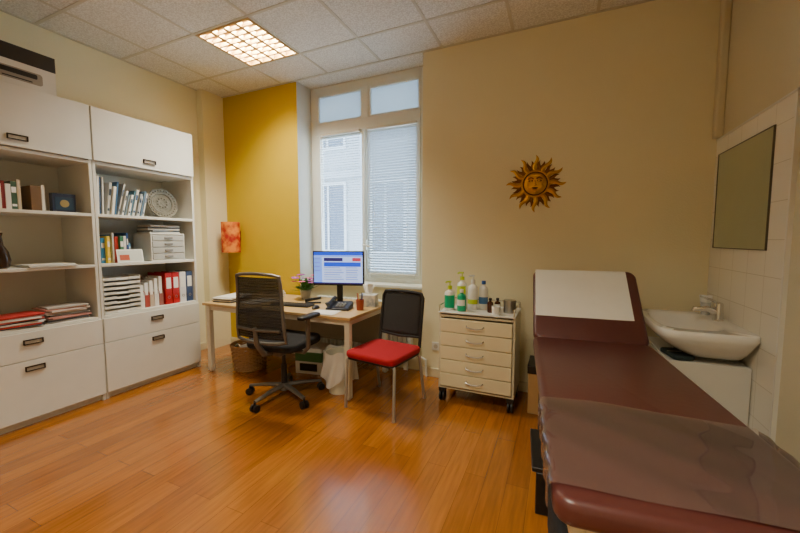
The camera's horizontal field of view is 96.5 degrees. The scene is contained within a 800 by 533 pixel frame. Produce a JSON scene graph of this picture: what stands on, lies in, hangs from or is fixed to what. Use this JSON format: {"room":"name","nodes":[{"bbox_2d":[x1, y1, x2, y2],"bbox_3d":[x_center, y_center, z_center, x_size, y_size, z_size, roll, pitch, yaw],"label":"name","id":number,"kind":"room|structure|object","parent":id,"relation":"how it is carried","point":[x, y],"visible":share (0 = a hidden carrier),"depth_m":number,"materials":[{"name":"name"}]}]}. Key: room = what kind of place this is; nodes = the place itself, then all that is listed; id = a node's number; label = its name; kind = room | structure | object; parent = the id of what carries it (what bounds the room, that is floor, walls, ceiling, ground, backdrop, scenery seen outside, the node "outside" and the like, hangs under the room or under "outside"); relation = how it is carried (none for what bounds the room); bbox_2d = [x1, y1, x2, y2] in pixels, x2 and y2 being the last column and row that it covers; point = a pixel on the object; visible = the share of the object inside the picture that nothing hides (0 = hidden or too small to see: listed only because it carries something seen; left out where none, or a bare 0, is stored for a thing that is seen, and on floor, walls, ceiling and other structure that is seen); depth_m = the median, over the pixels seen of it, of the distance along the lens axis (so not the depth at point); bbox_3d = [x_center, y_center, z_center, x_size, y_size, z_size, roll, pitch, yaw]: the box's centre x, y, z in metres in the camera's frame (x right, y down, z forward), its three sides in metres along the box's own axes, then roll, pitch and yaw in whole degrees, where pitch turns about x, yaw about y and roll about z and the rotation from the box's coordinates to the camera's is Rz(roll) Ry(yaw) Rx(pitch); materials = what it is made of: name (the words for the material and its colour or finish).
{"room":"examination room","nodes":[
{"label":"examination room","id":0,"kind":"room"},
{"bbox_2d":[0,11,230,348],"bbox_3d":[-3.485,-0.550,2.510,0.400,3.520,5.000,2,5,24],"label":"wall","id":1,"kind":"structure","parent":0,"point":[86,75],"depth_m":4.13,"materials":[{"name":"paint"}]},
{"bbox_2d":[0,344,547,532],"bbox_3d":[-0.934,1.320,1.782,5.765,0.100,5.500,2,5,24],"label":"floor","id":2,"kind":"structure","parent":0,"point":[185,451],"depth_m":2.28,"materials":[{"name":"brown wood"}]},
{"bbox_2d":[0,80,106,434],"bbox_3d":[-2.979,-0.060,2.731,0.534,2.510,0.900,2,5,24],"label":"bookcase","id":3,"kind":"object","parent":2,"relation":"on","point":[47,370],"visible":0.99,"depth_m":2.90,"materials":[{"name":"white laminate"}]},
{"bbox_2d":[0,180,5,208],"bbox_3d":[-2.950,-0.520,2.612,0.200,0.204,0.020,2,5,24],"label":"book","id":4,"kind":"object","parent":3,"relation":"in","point":[1,181],"visible":0.69,"depth_m":2.57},
{"bbox_2d":[0,233,11,268],"bbox_3d":[-2.881,-0.113,2.569,0.110,0.260,0.110,2,5,24],"label":"vase","id":5,"kind":"object","parent":3,"relation":"on","point":[5,259],"visible":0.99,"depth_m":2.56,"materials":[{"name":"ceramic"}]},
{"bbox_2d":[4,183,11,208],"bbox_3d":[-2.943,-0.513,2.641,0.200,0.185,0.030,2,5,24],"label":"book","id":6,"kind":"object","parent":3,"relation":"in","point":[8,200],"visible":0.56,"depth_m":2.60,"materials":[{"name":"paper"}]},
{"bbox_2d":[4,181,17,208],"bbox_3d":[-2.935,-0.527,2.672,0.201,0.208,0.030,2,5,24],"label":"book","id":7,"kind":"object","parent":3,"relation":"in","point":[12,183],"visible":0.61,"depth_m":2.63,"materials":[{"name":"paper"}]},
{"bbox_2d":[4,180,21,208],"bbox_3d":[-2.924,-0.536,2.697,0.200,0.222,0.020,2,5,24],"label":"book","id":8,"kind":"object","parent":3,"relation":"in","point":[19,201],"visible":0.39,"depth_m":2.66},
{"bbox_2d":[0,325,40,332],"bbox_3d":[-2.909,0.457,2.648,0.220,0.009,0.300,1,4,17],"label":"document","id":9,"kind":"object","parent":3,"relation":"on","point":[38,325],"visible":0.27,"depth_m":2.60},
{"bbox_2d":[0,323,44,330],"bbox_3d":[-2.893,0.447,2.658,0.220,0.008,0.300,2,5,27],"label":"document","id":10,"kind":"object","parent":9,"relation":"on","point":[42,323],"visible":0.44,"depth_m":2.64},
{"bbox_2d":[0,322,41,329],"bbox_3d":[-2.904,0.438,2.646,0.220,0.010,0.300,2,5,26],"label":"document","id":11,"kind":"object","parent":10,"relation":"on","point":[39,322],"visible":0.44,"depth_m":2.63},
{"bbox_2d":[2,321,43,327],"bbox_3d":[-2.902,0.428,2.661,0.220,0.006,0.300,2,5,27],"label":"document","id":12,"kind":"object","parent":11,"relation":"on","point":[38,321],"visible":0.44,"depth_m":2.65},
{"bbox_2d":[0,319,45,327],"bbox_3d":[-2.895,0.420,2.659,0.220,0.007,0.300,2,5,20],"label":"document","id":13,"kind":"object","parent":12,"relation":"on","point":[42,319],"visible":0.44,"depth_m":2.65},
{"bbox_2d":[0,318,44,326],"bbox_3d":[-2.903,0.412,2.659,0.220,0.007,0.300,1,4,16],"label":"document","id":14,"kind":"object","parent":13,"relation":"on","point":[41,318],"visible":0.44,"depth_m":2.64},
{"bbox_2d":[0,316,43,324],"bbox_3d":[-2.909,0.402,2.660,0.220,0.011,0.300,1,4,17],"label":"document","id":15,"kind":"object","parent":14,"relation":"on","point":[41,316],"visible":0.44,"depth_m":2.61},
{"bbox_2d":[0,316,41,323],"bbox_3d":[-2.897,0.393,2.643,0.220,0.009,0.300,2,5,28],"label":"document","id":16,"kind":"object","parent":15,"relation":"on","point":[36,317],"visible":0.48,"depth_m":2.64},
{"bbox_2d":[0,315,41,321],"bbox_3d":[-2.909,0.383,2.652,0.220,0.007,0.300,1,4,16],"label":"document","id":17,"kind":"object","parent":16,"relation":"on","point":[37,315],"visible":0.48,"depth_m":2.63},
{"bbox_2d":[0,313,43,320],"bbox_3d":[-2.904,0.374,2.654,0.220,0.010,0.300,2,5,19],"label":"document","id":18,"kind":"object","parent":17,"relation":"on","point":[43,313],"visible":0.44,"depth_m":2.64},
{"bbox_2d":[0,311,44,319],"bbox_3d":[-2.893,0.365,2.653,0.220,0.006,0.300,2,5,20],"label":"document","id":19,"kind":"object","parent":18,"relation":"on","point":[22,313],"visible":1,"depth_m":2.68,"materials":[{"name":"paper"}]},
{"bbox_2d":[0,40,56,95],"bbox_3d":[-2.937,-1.447,2.561,0.325,0.282,0.602,2,5,24],"label":"box","id":20,"kind":"object","parent":3,"relation":"on","point":[20,66],"visible":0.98,"depth_m":2.62,"materials":[{"name":"white cardboard"}]},
{"bbox_2d":[0,62,42,85],"bbox_3d":[-2.758,-1.389,2.572,0.004,0.085,0.280,2,5,24],"label":"picture","id":21,"kind":"object","parent":20,"relation":"attached to","point":[9,71],"depth_m":2.59,"materials":[{"name":"plastic"}]},
{"bbox_2d":[20,185,41,210],"bbox_3d":[-2.874,-0.526,2.777,0.180,0.190,0.060,2,5,24],"label":"book","id":22,"kind":"object","parent":3,"relation":"in","point":[30,195],"visible":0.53,"depth_m":2.74,"materials":[{"name":"paper"}]},
{"bbox_2d":[17,264,77,267],"bbox_3d":[-2.784,-0.007,2.825,0.210,0.009,0.290,2,5,24],"label":"document","id":23,"kind":"object","parent":3,"relation":"on","point":[68,264],"visible":0.73,"depth_m":2.75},
{"bbox_2d":[14,262,75,266],"bbox_3d":[-2.802,-0.017,2.824,0.210,0.009,0.290,2,5,22],"label":"document","id":24,"kind":"object","parent":23,"relation":"on","point":[59,263],"visible":1,"depth_m":2.75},
{"bbox_2d":[49,193,75,212],"bbox_3d":[-2.743,-0.515,2.905,0.055,0.150,0.150,2,5,24],"label":"box","id":25,"kind":"object","parent":3,"relation":"on","point":[58,202],"visible":0.91,"depth_m":2.88,"materials":[{"name":"blue metal"}]},
{"bbox_2d":[42,317,88,323],"bbox_3d":[-2.793,0.434,2.960,0.230,0.009,0.260,2,5,30],"label":"document","id":26,"kind":"object","parent":3,"relation":"on","point":[84,317],"visible":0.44,"depth_m":2.88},
{"bbox_2d":[44,315,88,322],"bbox_3d":[-2.791,0.422,2.962,0.230,0.013,0.260,2,5,30],"label":"document","id":27,"kind":"object","parent":26,"relation":"on","point":[84,315],"visible":0.44,"depth_m":2.90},
{"bbox_3d":[-2.803,0.412,2.961,0.230,0.006,0.260,2,5,25],"label":"document","id":28,"kind":"object","parent":27,"relation":"on","visible":0},
{"bbox_2d":[50,312,91,319],"bbox_3d":[-2.780,0.402,2.963,0.230,0.010,0.260,2,5,22],"label":"document","id":29,"kind":"object","parent":28,"relation":"on","point":[87,312],"visible":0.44,"depth_m":2.92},
{"bbox_2d":[44,312,86,318],"bbox_3d":[-2.798,0.394,2.939,0.230,0.008,0.260,2,5,20],"label":"document","id":30,"kind":"object","parent":29,"relation":"on","point":[45,317],"visible":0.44,"depth_m":2.85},
{"bbox_2d":[46,310,89,316],"bbox_3d":[-2.787,0.382,2.963,0.230,0.011,0.260,2,5,25],"label":"document","id":31,"kind":"object","parent":30,"relation":"on","point":[86,310],"visible":0.44,"depth_m":2.90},
{"bbox_2d":[42,309,86,315],"bbox_3d":[-2.807,0.370,2.947,0.230,0.012,0.260,2,5,24],"label":"document","id":32,"kind":"object","parent":31,"relation":"on","point":[84,309],"visible":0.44,"depth_m":2.88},
{"bbox_2d":[34,308,86,314],"bbox_3d":[-2.800,0.358,2.950,0.230,0.011,0.260,2,5,29],"label":"document","id":33,"kind":"object","parent":32,"relation":"on","point":[45,313],"visible":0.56,"depth_m":2.89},
{"bbox_2d":[35,305,89,312],"bbox_3d":[-2.783,0.345,2.949,0.230,0.012,0.260,2,5,20],"label":"document","id":34,"kind":"object","parent":33,"relation":"on","point":[86,306],"visible":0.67,"depth_m":2.87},
{"bbox_2d":[31,305,85,311],"bbox_3d":[-2.806,0.334,2.942,0.230,0.009,0.260,2,5,24],"label":"document","id":35,"kind":"object","parent":34,"relation":"on","point":[36,308],"visible":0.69,"depth_m":2.85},
{"bbox_2d":[36,301,88,309],"bbox_3d":[-2.788,0.321,2.954,0.230,0.012,0.260,2,5,29],"label":"document","id":36,"kind":"object","parent":35,"relation":"on","point":[75,303],"visible":1,"depth_m":2.91,"materials":[{"name":"paper"}]},
{"bbox_2d":[88,105,200,398],"bbox_3d":[-2.609,-0.122,3.555,0.534,2.510,0.902,2,5,24],"label":"bookcase","id":37,"kind":"object","parent":2,"relation":"on","point":[143,346],"depth_m":3.50,"materials":[{"name":"white laminate"}]},
{"bbox_2d":[100,176,103,213],"bbox_3d":[-2.704,-0.627,3.178,0.210,0.332,0.024,2,5,24],"label":"booklet","id":38,"kind":"object","parent":37,"relation":"on","point":[101,177],"visible":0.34,"depth_m":3.13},
{"bbox_2d":[100,238,105,262],"bbox_3d":[-2.717,-0.144,3.200,0.201,0.224,0.028,2,5,24],"label":"book","id":39,"kind":"object","parent":37,"relation":"in","point":[102,242],"visible":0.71,"depth_m":3.16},
{"bbox_2d":[100,236,110,262],"bbox_3d":[-2.675,-0.152,3.210,0.201,0.240,0.020,2,5,24],"label":"book","id":40,"kind":"object","parent":37,"relation":"in","point":[106,238],"visible":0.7,"depth_m":3.17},
{"bbox_2d":[99,233,114,262],"bbox_3d":[-2.681,-0.173,3.267,0.201,0.273,0.014,2,5,24],"label":"book","id":41,"kind":"object","parent":37,"relation":"in","point":[110,234],"visible":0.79,"depth_m":3.23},
{"bbox_2d":[103,182,111,213],"bbox_3d":[-2.683,-0.608,3.223,0.211,0.288,0.055,2,5,24],"label":"booklet","id":42,"kind":"object","parent":37,"relation":"on","point":[107,186],"visible":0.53,"depth_m":3.18,"materials":[{"name":"paper"}]},
{"bbox_2d":[110,186,115,214],"bbox_3d":[-2.655,-0.594,3.240,0.210,0.256,0.051,2,5,24],"label":"booklet","id":43,"kind":"object","parent":37,"relation":"on","point":[113,191],"visible":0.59,"depth_m":3.20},
{"bbox_2d":[116,184,124,214],"bbox_3d":[-2.648,-0.619,3.316,0.211,0.295,0.079,2,5,24],"label":"booklet","id":44,"kind":"object","parent":37,"relation":"on","point":[121,187],"visible":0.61,"depth_m":3.28,"materials":[{"name":"paper"}]},
{"bbox_2d":[102,273,141,314],"bbox_3d":[-2.650,0.245,3.311,0.280,0.331,0.300,2,5,24],"label":"tray stack","id":45,"kind":"object","parent":37,"relation":"on","point":[121,291],"visible":0.73,"depth_m":3.30,"materials":[{"name":"white plastic"}]},
{"bbox_2d":[102,273,139,281],"bbox_3d":[-2.650,0.098,3.300,0.280,0.037,0.300,2,5,24],"label":"tray","id":46,"kind":"object","parent":45,"relation":"on","point":[120,277],"depth_m":3.35,"materials":[{"name":"white plastic"}]},
{"bbox_2d":[102,279,139,285],"bbox_3d":[-2.650,0.140,3.303,0.280,0.037,0.300,2,5,24],"label":"tray","id":47,"kind":"object","parent":45,"relation":"on","point":[106,282],"depth_m":3.27,"materials":[{"name":"white plastic"}]},
{"bbox_2d":[103,283,140,290],"bbox_3d":[-2.650,0.182,3.306,0.280,0.037,0.300,2,5,24],"label":"tray","id":48,"kind":"object","parent":45,"relation":"on","point":[111,286],"depth_m":3.29,"materials":[{"name":"white plastic"}]},
{"bbox_2d":[103,287,140,295],"bbox_3d":[-2.650,0.224,3.309,0.280,0.037,0.300,2,5,24],"label":"tray","id":49,"kind":"object","parent":45,"relation":"on","point":[118,290],"depth_m":3.27,"materials":[{"name":"white plastic"}]},
{"bbox_2d":[103,292,140,300],"bbox_3d":[-2.650,0.266,3.313,0.280,0.037,0.300,2,5,24],"label":"tray","id":50,"kind":"object","parent":45,"relation":"on","point":[116,295],"depth_m":3.28,"materials":[{"name":"white plastic"}]},
{"bbox_2d":[104,296,140,304],"bbox_3d":[-2.650,0.308,3.316,0.280,0.037,0.300,2,5,24],"label":"tray","id":51,"kind":"object","parent":45,"relation":"on","point":[119,300],"depth_m":3.30,"materials":[{"name":"white plastic"}]},
{"bbox_2d":[104,300,140,309],"bbox_3d":[-2.650,0.350,3.319,0.280,0.037,0.300,2,5,24],"label":"tray","id":52,"kind":"object","parent":45,"relation":"on","point":[119,304],"depth_m":3.29,"materials":[{"name":"white plastic"}]},
{"bbox_2d":[104,305,141,314],"bbox_3d":[-2.650,0.392,3.322,0.280,0.037,0.300,2,5,24],"label":"tray","id":53,"kind":"object","parent":45,"relation":"on","point":[117,308],"depth_m":3.25,"materials":[{"name":"white plastic"}]},
{"bbox_2d":[116,249,143,262],"bbox_3d":[-2.501,-0.100,3.312,0.023,0.118,0.220,2,5,24],"label":"postcard","id":54,"kind":"object","parent":37,"relation":"on","point":[124,255],"visible":1,"depth_m":3.31,"materials":[{"name":"white paper"}]},
{"bbox_2d":[137,278,149,307],"bbox_3d":[-2.556,0.246,3.522,0.200,0.300,0.040,2,5,24],"label":"magazine file","id":55,"kind":"object","parent":37,"relation":"in","point":[145,285],"visible":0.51,"depth_m":3.48,"materials":[{"name":"white paper"}]},
{"bbox_2d":[138,276,154,306],"bbox_3d":[-2.538,0.243,3.563,0.200,0.300,0.040,2,5,24],"label":"magazine file","id":56,"kind":"object","parent":37,"relation":"in","point":[150,284],"visible":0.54,"depth_m":3.53,"materials":[{"name":"cardboard"}]},
{"bbox_2d":[141,275,158,305],"bbox_3d":[-2.520,0.239,3.604,0.200,0.300,0.040,2,5,24],"label":"magazine file","id":57,"kind":"object","parent":37,"relation":"in","point":[154,280],"visible":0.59,"depth_m":3.56,"materials":[{"name":"cardboard"}]},
{"bbox_2d":[146,275,163,304],"bbox_3d":[-2.501,0.236,3.645,0.200,0.300,0.040,2,5,24],"label":"magazine file","id":58,"kind":"object","parent":37,"relation":"in","point":[159,278],"visible":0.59,"depth_m":3.60,"materials":[{"name":"cardboard"}]},
{"bbox_2d":[148,272,172,304],"bbox_3d":[-2.492,0.221,3.711,0.282,0.320,0.068,2,5,24],"label":"ring binder","id":59,"kind":"object","parent":37,"relation":"in","point":[166,277],"visible":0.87,"depth_m":3.65,"materials":[{"name":"red cardboard"}]},
{"bbox_2d":[147,188,177,217],"bbox_3d":[-2.417,-0.647,3.639,0.060,0.299,0.304,2,5,24],"label":"plate","id":60,"kind":"object","parent":37,"relation":"on","point":[161,202],"visible":0.99,"depth_m":3.64,"materials":[{"name":"ceramic"}]},
{"bbox_2d":[161,271,179,302],"bbox_3d":[-2.461,0.216,3.779,0.282,0.320,0.068,2,5,24],"label":"ring binder","id":61,"kind":"object","parent":37,"relation":"in","point":[175,275],"visible":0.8,"depth_m":3.72,"materials":[{"name":"red cardboard"}]},
{"bbox_2d":[168,271,186,301],"bbox_3d":[-2.431,0.211,3.847,0.282,0.320,0.068,2,5,24],"label":"ring binder","id":62,"kind":"object","parent":37,"relation":"in","point":[182,277],"visible":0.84,"depth_m":3.79,"materials":[{"name":"cardboard"}]},
{"bbox_2d":[175,270,192,300],"bbox_3d":[-2.400,0.206,3.916,0.282,0.320,0.068,2,5,24],"label":"ring binder","id":63,"kind":"object","parent":37,"relation":"in","point":[189,285],"visible":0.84,"depth_m":3.85,"materials":[{"name":"blue cardboard"}]},
{"bbox_2d":[230,338,266,372],"bbox_3d":[-1.642,0.964,3.907,0.396,0.288,0.396,2,5,24],"label":"wicker basket","id":64,"kind":"object","parent":2,"relation":"on","point":[243,360],"visible":0.77,"depth_m":3.77,"materials":[{"name":"brown wicker"}]},
{"bbox_2d":[235,272,324,412],"bbox_3d":[-1.041,0.594,3.131,0.735,1.142,0.670,2,5,26],"label":"office chair","id":65,"kind":"object","parent":2,"relation":"on","point":[260,317],"visible":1,"depth_m":2.90,"materials":[{"name":"fabric"}]},
{"bbox_2d":[202,294,387,399],"bbox_3d":[-1.087,0.748,3.784,1.820,0.740,0.820,2,5,24],"label":"desk","id":66,"kind":"object","parent":2,"relation":"on","point":[352,325],"visible":0.56,"depth_m":3.75,"materials":[{"name":"brown wood"}]},
{"bbox_2d":[284,302,314,307],"bbox_3d":[-1.084,0.380,3.591,0.440,0.021,0.140,1,5,18],"label":"keyboard","id":67,"kind":"object","parent":66,"relation":"on","point":[289,304],"visible":0.59,"depth_m":3.52,"materials":[{"name":"black plastic"}]},
{"bbox_2d":[291,274,316,299],"bbox_3d":[-1.056,0.221,3.953,0.345,0.286,0.335,2,5,24],"label":"potted plant","id":68,"kind":"object","parent":66,"relation":"on","point":[306,285],"visible":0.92,"depth_m":3.92,"materials":[{"name":"green plant"}]},
{"bbox_2d":[313,251,364,304],"bbox_3d":[-0.631,0.112,3.680,0.540,0.545,0.190,1,4,8],"label":"monitor","id":69,"kind":"object","parent":66,"relation":"on","point":[339,268],"visible":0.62,"depth_m":3.65,"materials":[{"name":"black plastic"}]},
{"bbox_2d":[326,296,353,310],"bbox_3d":[-0.575,0.350,3.402,0.220,0.109,0.191,1,4,10],"label":"desk phone","id":70,"kind":"object","parent":66,"relation":"on","point":[332,304],"visible":0.98,"depth_m":3.37,"materials":[{"name":"black plastic"}]},
{"bbox_2d":[356,293,363,310],"bbox_3d":[-0.376,0.329,3.357,0.076,0.160,0.076,2,5,24],"label":"pen cup","id":71,"kind":"object","parent":66,"relation":"on","point":[359,302],"visible":1,"depth_m":3.33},
{"bbox_2d":[359,284,377,307],"bbox_3d":[-0.312,0.280,3.545,0.170,0.230,0.120,1,4,12],"label":"tissue box","id":72,"kind":"object","parent":66,"relation":"on","point":[370,299],"visible":0.9,"depth_m":3.50,"materials":[{"name":"cardboard"}]},
{"bbox_2d":[295,342,330,374],"bbox_3d":[-0.927,0.980,3.840,0.302,0.270,0.244,1,4,14],"label":"carton","id":73,"kind":"object","parent":2,"relation":"on","point":[311,362],"visible":0.69,"depth_m":3.72,"materials":[{"name":"white cardboard"}]},
{"bbox_2d":[320,345,358,394],"bbox_3d":[-0.564,0.954,3.310,0.350,0.402,0.351,2,5,24],"label":"waste bin","id":74,"kind":"object","parent":2,"relation":"on","point":[333,368],"visible":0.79,"depth_m":3.20,"materials":[{"name":"plastic"}]},
{"bbox_2d":[317,295,427,376],"bbox_3d":[-0.344,0.736,3.950,1.401,0.741,0.150,2,5,24],"label":"radiator","id":75,"kind":"object","parent":2,"relation":"on","point":[407,340],"visible":0.17,"depth_m":3.88,"materials":[{"name":"metal"}]},
{"bbox_2d":[344,289,424,422],"bbox_3d":[-0.112,0.699,3.057,0.505,0.951,0.558,3,5,32],"label":"chair","id":76,"kind":"object","parent":2,"relation":"on","point":[402,313],"visible":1,"depth_m":3.13,"materials":[{"name":"red fabric"}]},
{"bbox_2d":[438,297,520,412],"bbox_3d":[0.697,0.742,3.129,0.630,0.851,0.476,2,5,24],"label":"trolley","id":77,"kind":"object","parent":2,"relation":"on","point":[479,350],"visible":0.96,"depth_m":2.94,"materials":[{"name":"white laminate"}]},
{"bbox_2d":[444,281,454,309],"bbox_3d":[0.435,0.250,3.119,0.090,0.253,0.091,2,5,25],"label":"sanitizer bottle","id":78,"kind":"object","parent":77,"relation":"on","point":[449,303],"visible":1,"depth_m":3.09,"materials":[{"name":"plastic"}]},
{"bbox_2d":[457,289,465,311],"bbox_3d":[0.527,0.288,3.058,0.076,0.185,0.077,4,6,44],"label":"sanitizer bottle","id":79,"kind":"object","parent":77,"relation":"on","point":[461,298],"visible":1,"depth_m":3.03,"materials":[{"name":"plastic"}]},
{"bbox_2d":[457,272,466,307],"bbox_3d":[0.557,0.208,3.204,0.090,0.323,0.091,4,6,43],"label":"sanitizer bottle","id":80,"kind":"object","parent":77,"relation":"on","point":[461,285],"visible":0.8,"depth_m":3.18,"materials":[{"name":"plastic"}]},
{"bbox_2d":[468,275,477,309],"bbox_3d":[0.640,0.224,3.135,0.088,0.303,0.089,2,5,24],"label":"sanitizer bottle","id":81,"kind":"object","parent":77,"relation":"on","point":[472,289],"visible":1,"depth_m":3.10,"materials":[{"name":"plastic"}]},
{"bbox_2d":[479,281,487,309],"bbox_3d":[0.734,0.250,3.139,0.080,0.250,0.081,2,5,26],"label":"sanitizer bottle","id":82,"kind":"object","parent":77,"relation":"on","point":[483,290],"visible":0.96,"depth_m":3.11,"materials":[{"name":"plastic"}]},
{"bbox_2d":[503,299,515,313],"bbox_3d":[0.920,0.332,2.996,0.104,0.108,0.104,2,5,24],"label":"jar","id":83,"kind":"object","parent":77,"relation":"on","point":[509,305],"visible":0.97,"depth_m":2.96,"materials":[{"name":"metal"}]},
{"bbox_2d":[527,355,538,414],"bbox_3d":[1.229,0.983,2.928,0.336,0.400,0.276,2,5,24],"label":"pedal bin","id":84,"kind":"object","parent":2,"relation":"on","point":[533,393],"visible":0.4,"depth_m":2.86,"materials":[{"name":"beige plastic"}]},
{"bbox_2d":[530,428,549,515],"bbox_3d":[0.945,1.035,1.939,0.440,0.445,0.404,1,5,19],"label":"step stool","id":85,"kind":"object","parent":2,"relation":"on","point":[541,507],"visible":0.16,"depth_m":1.82,"materials":[{"name":"black plastic"}]},
{"bbox_2d":[547,484,568,532],"bbox_3d":[0.800,1.112,1.510,0.300,0.356,0.400,1,5,19],"label":"couch leg","id":86,"kind":"object","parent":2,"relation":"on","point":[555,525],"visible":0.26,"depth_m":1.49,"materials":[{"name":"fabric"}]},
{"bbox_2d":[533,272,799,532],"bbox_3d":[1.038,0.685,1.764,0.686,1.170,2.040,1,5,19],"label":"couch","id":87,"kind":"object","parent":2,"relation":"on","point":[633,444],"visible":0.87,"depth_m":1.11,"materials":[{"name":"red leather"}]},
{"bbox_2d":[535,269,634,320],"bbox_3d":[1.285,0.188,2.540,0.600,0.299,0.298,1,5,19],"label":"paper sheet","id":88,"kind":"object","parent":87,"relation":"on","point":[562,293],"visible":1,"depth_m":2.52,"materials":[{"name":"paper"}]},
{"bbox_2d":[538,400,799,501],"bbox_3d":[0.822,0.601,1.113,0.714,0.081,0.565,1,5,19],"label":"plastic cover","id":89,"kind":"object","parent":87,"relation":"on","point":[766,438],"visible":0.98,"depth_m":1.13,"materials":[{"name":"clear plastic"}]},
{"bbox_2d":[648,336,751,425],"bbox_3d":[1.936,0.890,2.428,0.438,0.660,0.600,2,5,24],"label":"vanity cabinet","id":90,"kind":"object","parent":2,"relation":"on","point":[727,382],"visible":0.13,"depth_m":2.11,"materials":[{"name":"white laminate"}]},
{"bbox_2d":[660,347,694,360],"bbox_3d":[1.762,0.554,2.272,0.120,0.033,0.200,1,4,12],"label":"pouch","id":91,"kind":"object","parent":90,"relation":"on","point":[674,353],"visible":0.89,"depth_m":2.22,"materials":[{"name":"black fabric"}]},
{"bbox_2d":[0,0,642,96],"bbox_3d":[-0.934,-1.951,1.536,5.765,0.020,5.500,2,5,24],"label":"ceiling","id":92,"kind":"structure","parent":0,"point":[305,25],"depth_m":3.07,"materials":[{"name":"tile"}]},
{"bbox_2d":[195,17,298,66],"bbox_3d":[-1.405,-2.127,3.332,0.630,0.118,0.630,2,5,24],"label":"ceiling light","id":93,"kind":"object","parent":92,"relation":"attached to","point":[244,39],"visible":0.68,"depth_m":3.32,"materials":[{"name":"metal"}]},
{"bbox_2d":[0,0,653,97],"bbox_3d":[-0.975,-1.932,1.446,5.165,0.008,4.700,2,5,24],"label":"trim","id":94,"kind":"structure","parent":92,"relation":"attached to","point":[79,2],"depth_m":3.12,"materials":[{"name":"metal"}]},
{"bbox_2d":[223,0,720,381],"bbox_3d":[0.087,-0.656,3.921,5.765,3.520,0.500,2,5,24],"label":"wall","id":95,"kind":"structure","parent":0,"point":[621,100],"depth_m":3.11,"materials":[{"name":"paint"}]},
{"bbox_2d":[221,222,240,252],"bbox_3d":[-2.137,-0.369,4.513,0.226,0.380,0.224,-2,5,-22],"label":"painting","id":96,"kind":"object","parent":95,"relation":"attached to","point":[230,231],"visible":1,"depth_m":4.42,"materials":[{"name":"paper"}]},
{"bbox_2d":[311,279,421,289],"bbox_3d":[-0.372,0.189,4.219,1.556,0.030,0.450,2,5,24],"label":"windowsill","id":97,"kind":"structure","parent":95,"relation":"attached to","point":[376,284],"depth_m":3.88,"materials":[{"name":"paint"}]},
{"bbox_2d":[311,66,422,283],"bbox_3d":[-0.383,-0.971,4.109,1.556,2.320,0.199,2,5,24],"label":"window","id":98,"kind":"structure","parent":95,"relation":"in","point":[395,97],"depth_m":4.07,"materials":[{"name":"paint"}]},
{"bbox_2d":[320,129,360,250],"bbox_3d":[-0.709,-0.750,4.236,0.550,1.660,0.037,2,5,24],"label":"blind","id":99,"kind":"object","parent":98,"relation":"attached to","point":[352,130],"visible":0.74,"depth_m":4.20,"materials":[{"name":"white plastic"}]},
{"bbox_2d":[367,120,416,275],"bbox_3d":[-0.097,-0.729,3.963,0.600,1.660,0.037,2,5,24],"label":"blind","id":100,"kind":"object","parent":98,"relation":"attached to","point":[410,129],"visible":1,"depth_m":3.96,"materials":[{"name":"white plastic"}]},
{"bbox_2d":[231,337,527,391],"bbox_3d":[0.027,1.073,3.795,5.065,0.090,0.015,2,5,24],"label":"baseboard","id":101,"kind":"structure","parent":95,"relation":"attached to","point":[433,372],"depth_m":3.64,"materials":[{"name":"paint"}]},
{"bbox_2d":[506,155,565,211],"bbox_3d":[1.177,-0.725,3.113,0.500,0.500,0.070,2,5,24],"label":"sun ornament","id":102,"kind":"object","parent":95,"relation":"attached to","point":[535,182],"visible":1,"depth_m":3.12,"materials":[{"name":"gold metal"}]},
{"bbox_2d":[707,91,796,436],"bbox_3d":[2.135,0.172,2.252,0.016,2.120,0.980,2,5,24],"label":"tiled wall","id":103,"kind":"structure","parent":0,"point":[747,283],"depth_m":1.97,"materials":[{"name":"tile"}]},
{"bbox_2d":[642,309,760,360],"bbox_3d":[1.911,0.452,2.374,0.473,0.192,0.746,2,5,24],"label":"washbasin","id":104,"kind":"object","parent":103,"relation":"attached to","point":[696,334],"visible":0.94,"depth_m":2.11,"materials":[{"name":"ceramic"}]},
{"bbox_2d":[699,295,712,312],"bbox_3d":[2.181,0.273,2.547,0.064,0.140,0.064,-2,5,-27],"label":"drinking glass","id":105,"kind":"object","parent":104,"relation":"on","point":[703,302],"visible":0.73,"depth_m":2.54,"materials":[{"name":"clear glass"}]},
{"bbox_2d":[691,296,723,321],"bbox_3d":[2.047,0.275,2.376,0.178,0.161,0.060,2,5,24],"label":"mixer tap","id":106,"kind":"object","parent":104,"relation":"on","point":[717,311],"visible":1,"depth_m":2.35,"materials":[{"name":"silver metal"}]},
{"bbox_2d":[712,124,776,250],"bbox_3d":[2.144,-0.446,2.257,0.009,0.670,0.740,2,5,24],"label":"wall mirror","id":107,"kind":"object","parent":103,"relation":"attached to","point":[744,170],"visible":1,"depth_m":2.18,"materials":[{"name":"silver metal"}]},
{"bbox_2d":[716,87,799,441],"bbox_3d":[2.130,0.166,2.246,0.020,2.132,0.995,2,5,24],"label":"trim","id":108,"kind":"structure","parent":103,"relation":"attached to","point":[796,132],"depth_m":1.78,"materials":[{"name":"white tile"}]},
{"bbox_2d":[723,0,799,462],"bbox_3d":[1.458,-0.384,0.306,0.300,3.520,5.000,2,5,24],"label":"wall","id":109,"kind":"structure","parent":0,"point":[764,45],"depth_m":1.91,"materials":[{"name":"paint"}]},
{"bbox_2d":[712,0,731,138],"bbox_3d":[2.305,-1.470,2.552,0.050,1.079,0.070,2,5,24],"label":"pipe","id":110,"kind":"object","parent":109,"relation":"attached to","point":[725,5],"depth_m":2.54,"materials":[{"name":"paint"}]},
{"label":"outside","id":111,"kind":"structure","parent":0,"visible":0},
{"bbox_2d":[323,128,415,271],"bbox_3d":[-2.173,0.317,11.116,17.000,12.500,0.580,2,5,24],"label":"neighbouring building","id":112,"kind":"structure","parent":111,"point":[341,235],"depth_m":10.38,"materials":[{"name":"paint"}]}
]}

